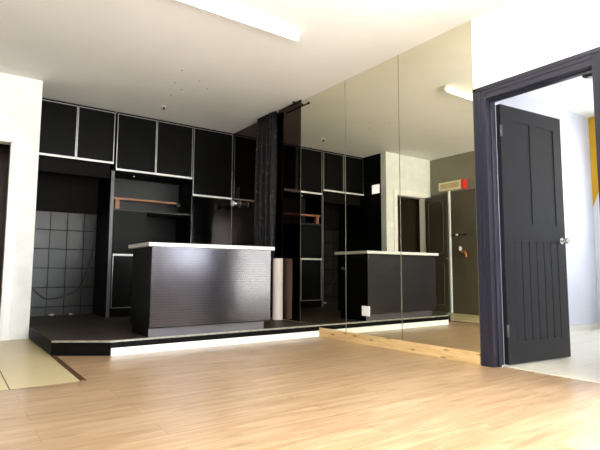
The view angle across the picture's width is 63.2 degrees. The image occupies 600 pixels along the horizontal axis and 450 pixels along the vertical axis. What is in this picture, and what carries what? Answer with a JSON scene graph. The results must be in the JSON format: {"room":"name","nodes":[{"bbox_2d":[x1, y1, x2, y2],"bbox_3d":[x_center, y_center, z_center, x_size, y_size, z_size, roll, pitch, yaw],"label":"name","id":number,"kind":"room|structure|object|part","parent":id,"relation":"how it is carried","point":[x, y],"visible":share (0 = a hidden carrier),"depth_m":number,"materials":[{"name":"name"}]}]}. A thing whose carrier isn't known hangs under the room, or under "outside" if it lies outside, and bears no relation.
{"room":"open-plan kitchen","nodes":[
{"label":"open-plan kitchen","id":0,"kind":"room"},
{"bbox_2d":[0,72,42,339],"bbox_3d":[-3.280,-0.222,4.851,1.141,2.733,0.120,4,-7,-35],"label":"wall","id":1,"kind":"structure","parent":0,"point":[20,97],"depth_m":5.08,"materials":[{"name":"white paint"}]},
{"bbox_2d":[0,144,9,295],"bbox_3d":[-3.768,0.129,5.740,0.630,2.200,0.300,4,-7,-35],"label":"door","id":2,"kind":"structure","parent":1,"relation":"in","point":[4,149],"depth_m":5.78,"materials":[{"name":"brown wood"}]},
{"bbox_2d":[0,132,21,340],"bbox_3d":[-3.316,0.088,4.785,0.900,2.105,0.147,4,-7,-35],"label":"trim","id":3,"kind":"structure","parent":1,"relation":"attached to","point":[14,140],"depth_m":4.97,"materials":[{"name":"white paint"}]},
{"bbox_2d":[0,339,80,390],"bbox_3d":[-2.996,1.124,4.245,1.296,0.061,3.770,4,-7,-35],"label":"floor","id":4,"kind":"structure","parent":0,"point":[23,364],"depth_m":3.49,"materials":[{"name":"beige tile"}]},
{"bbox_2d":[51,355,86,381],"bbox_3d":[-1.698,1.030,3.546,0.034,0.007,1.130,4,-7,-35],"label":"trim","id":5,"kind":"structure","parent":4,"relation":"on","point":[78,376],"depth_m":3.43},
{"bbox_2d":[30,211,96,316],"bbox_3d":[-3.150,0.500,6.349,0.892,1.336,0.020,4,-7,-35],"label":"tiled wall","id":6,"kind":"structure","parent":0,"point":[63,242],"depth_m":6.37,"materials":[{"name":"tile"}]},
{"bbox_2d":[31,223,95,299],"bbox_3d":[-3.121,0.452,6.351,0.840,1.024,0.016,4,-7,-35],"label":"cable","id":7,"kind":"object","parent":6,"relation":"attached to","point":[95,223],"visible":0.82,"depth_m":6.47,"materials":[{"name":"black plastic"}]},
{"bbox_2d":[36,171,98,214],"bbox_3d":[-3.141,-0.460,6.434,0.892,0.590,0.034,4,-7,-35],"label":"board","id":8,"kind":"object","parent":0,"point":[56,192],"visible":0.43,"depth_m":6.45,"materials":[{"name":"black wood"}]},
{"bbox_2d":[5,144,172,313],"bbox_3d":[-2.911,-0.047,6.665,3.866,2.733,0.130,4,-7,-35],"label":"wall","id":9,"kind":"structure","parent":0,"point":[5,144],"depth_m":6.67,"materials":[{"name":"black paint"}]},
{"bbox_2d":[39,98,115,164],"bbox_3d":[-2.917,-1.114,6.207,0.904,0.688,0.682,4,-7,-35],"label":"upper cabinet","id":10,"kind":"object","parent":9,"relation":"attached to","point":[71,131],"visible":0.81,"depth_m":5.94,"materials":[{"name":"black laminate"}]},
{"bbox_3d":[-2.913,-1.142,5.820,0.456,0.663,0.018,4,-7,-35],"label":"door","id":11,"kind":"part","parent":10,"relation":"part of","materials":[{"name":"black laminate"}]},
{"bbox_3d":[-2.907,-1.143,5.812,0.456,0.663,0.004,4,-7,-35],"label":"edge trim","id":12,"kind":"part","parent":10,"relation":"part of","materials":[{"name":"metal"}]},
{"bbox_2d":[38,156,109,177],"bbox_3d":[-2.794,-0.710,5.975,0.894,0.178,0.020,4,-7,-35],"label":"board","id":13,"kind":"object","parent":10,"relation":"attached to","point":[47,164],"visible":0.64,"depth_m":5.98,"materials":[{"name":"black wood"}]},
{"bbox_3d":[-2.731,-1.472,5.983,0.904,0.017,0.017,4,-7,-35],"label":"rail","id":14,"kind":"part","parent":10,"relation":"part of","materials":[{"name":"silver metal"}]},
{"bbox_3d":[-2.544,-1.116,6.083,0.440,0.663,0.018,4,-7,-35],"label":"door","id":15,"kind":"part","parent":10,"relation":"part of","materials":[{"name":"black laminate"}]},
{"bbox_3d":[-2.538,-1.116,6.075,0.440,0.663,0.004,4,-7,-35],"label":"edge trim","id":16,"kind":"part","parent":10,"relation":"part of","materials":[{"name":"metal"}]},
{"bbox_2d":[110,112,192,179],"bbox_3d":[-2.110,-1.019,6.781,1.028,0.761,0.682,4,-7,-35],"label":"upper cabinet","id":17,"kind":"object","parent":9,"relation":"attached to","point":[142,145],"visible":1,"depth_m":6.49,"materials":[{"name":"black laminate"}]},
{"bbox_3d":[-2.134,-1.050,6.373,0.510,0.736,0.018,4,-7,-35],"label":"door","id":18,"kind":"part","parent":17,"relation":"part of","materials":[{"name":"black laminate"}]},
{"bbox_3d":[-2.128,-1.050,6.365,0.510,0.736,0.004,4,-7,-35],"label":"edge trim","id":19,"kind":"part","parent":17,"relation":"part of","materials":[{"name":"metal"}]},
{"bbox_3d":[-1.923,-1.413,6.560,1.028,0.017,0.017,4,-7,-35],"label":"rail","id":20,"kind":"part","parent":17,"relation":"part of","materials":[{"name":"silver metal"}]},
{"bbox_3d":[-1.715,-1.019,6.672,0.510,0.736,0.018,4,-7,-35],"label":"door","id":21,"kind":"part","parent":17,"relation":"part of","materials":[{"name":"black laminate"}]},
{"bbox_3d":[-1.709,-1.020,6.664,0.510,0.736,0.004,4,-7,-35],"label":"edge trim","id":22,"kind":"part","parent":17,"relation":"part of","materials":[{"name":"metal"}]},
{"bbox_2d":[0,0,594,133],"bbox_3d":[0.678,-1.657,4.648,7.406,0.120,7.820,4,-7,-35],"label":"ceiling","id":23,"kind":"structure","parent":0,"point":[124,56],"depth_m":4.51,"materials":[{"name":"paint"}]},
{"bbox_2d":[178,0,298,41],"bbox_3d":[-0.630,-1.654,3.757,1.515,0.066,0.042,4,-7,-35],"label":"fluorescent light","id":24,"kind":"object","parent":23,"relation":"attached to","point":[202,4],"visible":1,"depth_m":3.87,"materials":[{"name":"white plastic"}]},
{"bbox_2d":[254,111,276,310],"bbox_3d":[-0.457,-0.186,6.257,0.087,2.512,0.489,4,-7,-35],"label":"curtain","id":25,"kind":"object","parent":23,"relation":"hanging from","point":[265,191],"visible":0.71,"depth_m":6.22,"materials":[{"name":"black fabric"}]},
{"bbox_2d":[278,100,301,111],"bbox_3d":[-0.128,-1.454,5.933,0.028,0.046,0.470,4,-7,-35],"label":"track","id":26,"kind":"object","parent":23,"relation":"attached to","point":[299,101],"visible":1,"depth_m":5.88,"materials":[{"name":"black metal"}]},
{"bbox_2d":[582,73,591,79],"bbox_3d":[3.216,-1.554,4.589,0.060,0.074,1.040,4,-7,-35],"label":"ceiling light","id":27,"kind":"object","parent":23,"relation":"attached to","point":[588,76],"visible":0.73,"depth_m":4.96,"materials":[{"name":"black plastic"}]},
{"bbox_2d":[0,328,599,449],"bbox_3d":[0.666,1.153,4.380,7.406,0.060,7.820,4,-7,-35],"label":"floor","id":28,"kind":"structure","parent":0,"point":[311,393],"depth_m":2.62,"materials":[{"name":"brown wood"}]},
{"bbox_2d":[29,314,319,355],"bbox_3d":[-1.651,1.173,5.657,2.602,0.123,2.787,4,-7,-35],"label":"raised platform","id":29,"kind":"object","parent":28,"relation":"on","point":[78,334],"visible":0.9,"depth_m":4.57,"materials":[{"name":"wood"}]},
{"bbox_2d":[93,170,114,317],"bbox_3d":[-2.561,0.249,6.357,0.040,1.842,0.651,4,-7,-35],"label":"panel","id":30,"kind":"object","parent":29,"relation":"on","point":[101,301],"visible":0.96,"depth_m":6.25,"materials":[{"name":"black wood"}]},
{"bbox_3d":[-2.373,0.226,6.096,0.040,1.835,0.004,4,-7,-35],"label":"edge trim","id":31,"kind":"part","parent":30,"relation":"part of","materials":[{"name":"silver metal"}]},
{"bbox_2d":[109,171,190,316],"bbox_3d":[-2.089,0.275,6.619,1.030,1.842,0.576,4,-7,-35],"label":"shelving unit","id":32,"kind":"object","parent":29,"relation":"on","point":[131,223],"visible":0.62,"depth_m":6.51,"materials":[{"name":"black laminate"}]},
{"bbox_3d":[-2.175,0.720,6.182,0.409,0.650,0.005,4,-7,-35],"label":"edge trim","id":33,"kind":"part","parent":32,"relation":"part of","materials":[{"name":"metal"}]},
{"bbox_3d":[-2.181,0.721,6.190,0.409,0.650,0.017,4,-7,-35],"label":"door","id":34,"kind":"part","parent":32,"relation":"part of","materials":[{"name":"black laminate"}]},
{"bbox_3d":[-2.179,0.091,6.249,0.416,0.525,0.017,4,-7,-35],"label":"door","id":35,"kind":"part","parent":32,"relation":"part of","materials":[{"name":"black laminate"}]},
{"bbox_2d":[114,197,179,212],"bbox_3d":[-2.026,-0.255,6.466,0.884,0.148,0.095,4,-7,-35],"label":"wooden rail","id":36,"kind":"object","parent":32,"relation":"on","point":[116,199],"visible":0.88,"depth_m":6.40,"materials":[{"name":"orange wood"}]},
{"bbox_3d":[-2.050,-0.316,6.463,0.834,0.027,0.080,4,-7,-35],"label":"rail","id":37,"kind":"part","parent":36,"relation":"part of","materials":[{"name":"orange wood"}]},
{"bbox_3d":[-1.691,-0.230,6.705,0.060,0.146,0.095,4,-7,-35],"label":"knob","id":38,"kind":"part","parent":36,"relation":"part of","materials":[{"name":"black metal"}]},
{"bbox_2d":[113,208,189,217],"bbox_3d":[-2.065,-0.154,6.629,1.030,0.022,0.450,4,-7,-35],"label":"shelf","id":39,"kind":"object","parent":32,"relation":"attached to","point":[115,210],"depth_m":6.51,"materials":[{"name":"black wood"}]},
{"bbox_3d":[-2.077,0.560,6.944,0.600,1.336,0.020,4,-7,-35],"label":"panel","id":40,"kind":"part","parent":32,"relation":"part of","materials":[{"name":"black paint"}]},
{"bbox_2d":[173,196,191,243],"bbox_3d":[-1.697,0.425,6.956,0.008,1.612,0.664,4,-7,-35],"label":"panel","id":41,"kind":"object","parent":29,"relation":"on","point":[183,225],"visible":0.29,"depth_m":6.91,"materials":[{"name":"black wood"}]},
{"bbox_3d":[-1.505,0.402,6.689,0.008,1.605,0.004,4,-7,-35],"label":"edge trim","id":42,"kind":"part","parent":41,"relation":"part of","materials":[{"name":"silver metal"}]},
{"bbox_2d":[128,242,274,337],"bbox_3d":[-0.953,0.616,4.772,1.285,0.822,0.597,4,-7,-35],"label":"kitchen island","id":43,"kind":"object","parent":29,"relation":"on","point":[178,288],"depth_m":4.49,"materials":[{"name":"black metal"}]},
{"bbox_2d":[128,242,274,249],"bbox_3d":[-0.952,0.224,4.809,1.285,0.034,0.597,4,-7,-35],"label":"countertop","id":44,"kind":"structure","parent":43,"relation":"on","point":[148,244],"depth_m":4.50,"materials":[{"name":"white stone"}]},
{"bbox_2d":[191,196,230,244],"bbox_3d":[-1.266,0.421,6.899,0.620,1.611,0.020,4,-7,-35],"label":"panel","id":45,"kind":"object","parent":29,"relation":"on","point":[211,217],"visible":0.36,"depth_m":6.93,"materials":[{"name":"black glass"}]},
{"bbox_2d":[272,258,282,319],"bbox_3d":[-0.269,0.771,5.892,0.124,0.731,0.124,4,-7,-35],"label":"roll","id":46,"kind":"object","parent":29,"relation":"on","point":[277,300],"visible":1,"depth_m":5.84,"materials":[{"name":"white paper"}]},
{"bbox_2d":[319,328,480,364],"bbox_3d":[0.790,1.087,4.487,0.019,0.093,1.974,4,-7,-35],"label":"board","id":47,"kind":"object","parent":28,"relation":"on","point":[465,356],"visible":1,"depth_m":4.27,"materials":[{"name":"beige wood"}]},
{"bbox_2d":[502,365,599,382],"bbox_3d":[1.748,1.027,3.345,0.035,0.004,0.775,4,-7,-35],"label":"trim","id":48,"kind":"structure","parent":28,"relation":"on","point":[502,365],"depth_m":3.34,"materials":[{"name":"white wood"}]},
{"bbox_2d":[228,0,599,352],"bbox_3d":[0.859,-0.224,4.640,0.114,2.733,7.570,4,-7,-35],"label":"wall","id":49,"kind":"structure","parent":0,"point":[516,37],"depth_m":3.54,"materials":[{"name":"white paint"}]},
{"bbox_2d":[179,126,232,199],"bbox_3d":[-1.434,-0.856,7.253,0.610,0.991,0.682,4,-7,-35],"label":"upper cabinet","id":50,"kind":"object","parent":49,"relation":"attached to","point":[212,149],"visible":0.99,"depth_m":6.98,"materials":[{"name":"black laminate"}]},
{"bbox_3d":[-1.247,-1.364,7.043,0.610,0.017,0.017,4,-7,-35],"label":"rail","id":51,"kind":"part","parent":50,"relation":"part of","materials":[{"name":"silver metal"}]},
{"bbox_2d":[231,102,300,321],"bbox_3d":[-0.493,-0.122,6.417,0.006,2.606,1.717,4,-7,-35],"label":"mirror panel","id":52,"kind":"object","parent":49,"relation":"attached to","point":[288,205],"visible":0.54,"depth_m":6.04,"materials":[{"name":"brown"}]},
{"bbox_2d":[231,200,240,206],"bbox_3d":[-0.906,-0.301,6.898,0.127,0.090,0.090,4,-7,-35],"label":"wall spotlight","id":53,"kind":"object","parent":52,"relation":"attached to","point":[233,203],"visible":1,"depth_m":6.87,"materials":[{"name":"metal"}]},
{"bbox_2d":[235,187,239,198],"bbox_3d":[-0.898,-0.462,7.005,0.008,0.160,0.110,4,-7,-35],"label":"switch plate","id":54,"kind":"object","parent":52,"relation":"attached to","point":[237,193],"visible":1,"depth_m":7.00,"materials":[{"name":"black plastic"}]},
{"bbox_2d":[300,80,345,331],"bbox_3d":[0.242,-0.201,5.395,0.006,2.636,0.797,4,-7,-35],"label":"mirror panel","id":55,"kind":"object","parent":49,"relation":"attached to","point":[323,185],"visible":0.85,"depth_m":5.36,"materials":[{"name":"beige"}]},
{"bbox_2d":[345,55,401,339],"bbox_3d":[0.697,-0.259,4.766,0.006,2.636,0.754,4,-7,-35],"label":"mirror panel","id":56,"kind":"object","parent":49,"relation":"attached to","point":[372,153],"visible":1,"depth_m":4.73,"materials":[{"name":"beige"}]},
{"bbox_2d":[362,306,369,315],"bbox_3d":[0.638,0.835,4.731,0.002,0.096,0.112,4,-7,-35],"label":"sticker","id":57,"kind":"object","parent":56,"relation":"attached to","point":[365,309],"visible":1,"depth_m":4.73,"materials":[{"name":"white paper"}]},
{"bbox_2d":[372,184,379,193],"bbox_3d":[0.733,-0.347,4.718,0.002,0.088,0.102,4,-7,-35],"label":"sticker","id":58,"kind":"object","parent":56,"relation":"attached to","point":[375,188],"visible":1,"depth_m":4.72,"materials":[{"name":"white paper"}]},
{"bbox_2d":[398,20,480,351],"bbox_3d":[1.148,-0.316,4.140,0.006,2.636,0.787,4,-7,-35],"label":"mirror panel","id":59,"kind":"object","parent":49,"relation":"attached to","point":[440,279],"visible":1,"depth_m":4.10,"materials":[{"name":"beige"}]},
{"bbox_2d":[496,104,570,364],"bbox_3d":[1.899,0.068,3.957,0.801,2.015,0.162,3,-6,-29],"label":"door","id":60,"kind":"structure","parent":49,"relation":"in","point":[533,242],"depth_m":3.92,"materials":[{"name":"grey paint"}]},
{"bbox_3d":[2.189,0.137,4.115,0.052,0.052,0.162,3,-6,-29],"label":"knob","id":61,"kind":"part","parent":60,"relation":"part of","materials":[{"name":"silver metal"}]},
{"bbox_2d":[473,46,599,367],"bbox_3d":[1.709,-0.039,3.416,0.141,2.140,0.975,4,-7,-35],"label":"trim","id":62,"kind":"structure","parent":49,"relation":"attached to","point":[485,97],"depth_m":3.68,"materials":[{"name":"grey paint"}]},
{"bbox_2d":[495,93,598,334],"bbox_3d":[2.428,-0.146,5.393,3.320,2.733,0.100,4,-7,-35],"label":"wall","id":63,"kind":"structure","parent":0,"point":[574,128],"depth_m":6.05,"materials":[{"name":"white paint"}]},
{"bbox_2d":[503,323,599,341],"bbox_3d":[2.455,1.175,5.222,3.320,0.070,0.012,4,-7,-35],"label":"baseboard","id":64,"kind":"structure","parent":63,"relation":"attached to","point":[583,327],"depth_m":5.93,"materials":[{"name":"white paint"}]},
{"bbox_2d":[588,117,599,322],"bbox_3d":[4.344,-0.113,5.656,0.100,2.733,1.705,4,-7,-35],"label":"wall","id":65,"kind":"structure","parent":0,"point":[592,137],"depth_m":6.31,"materials":[{"name":"yellow paint"}]}
]}

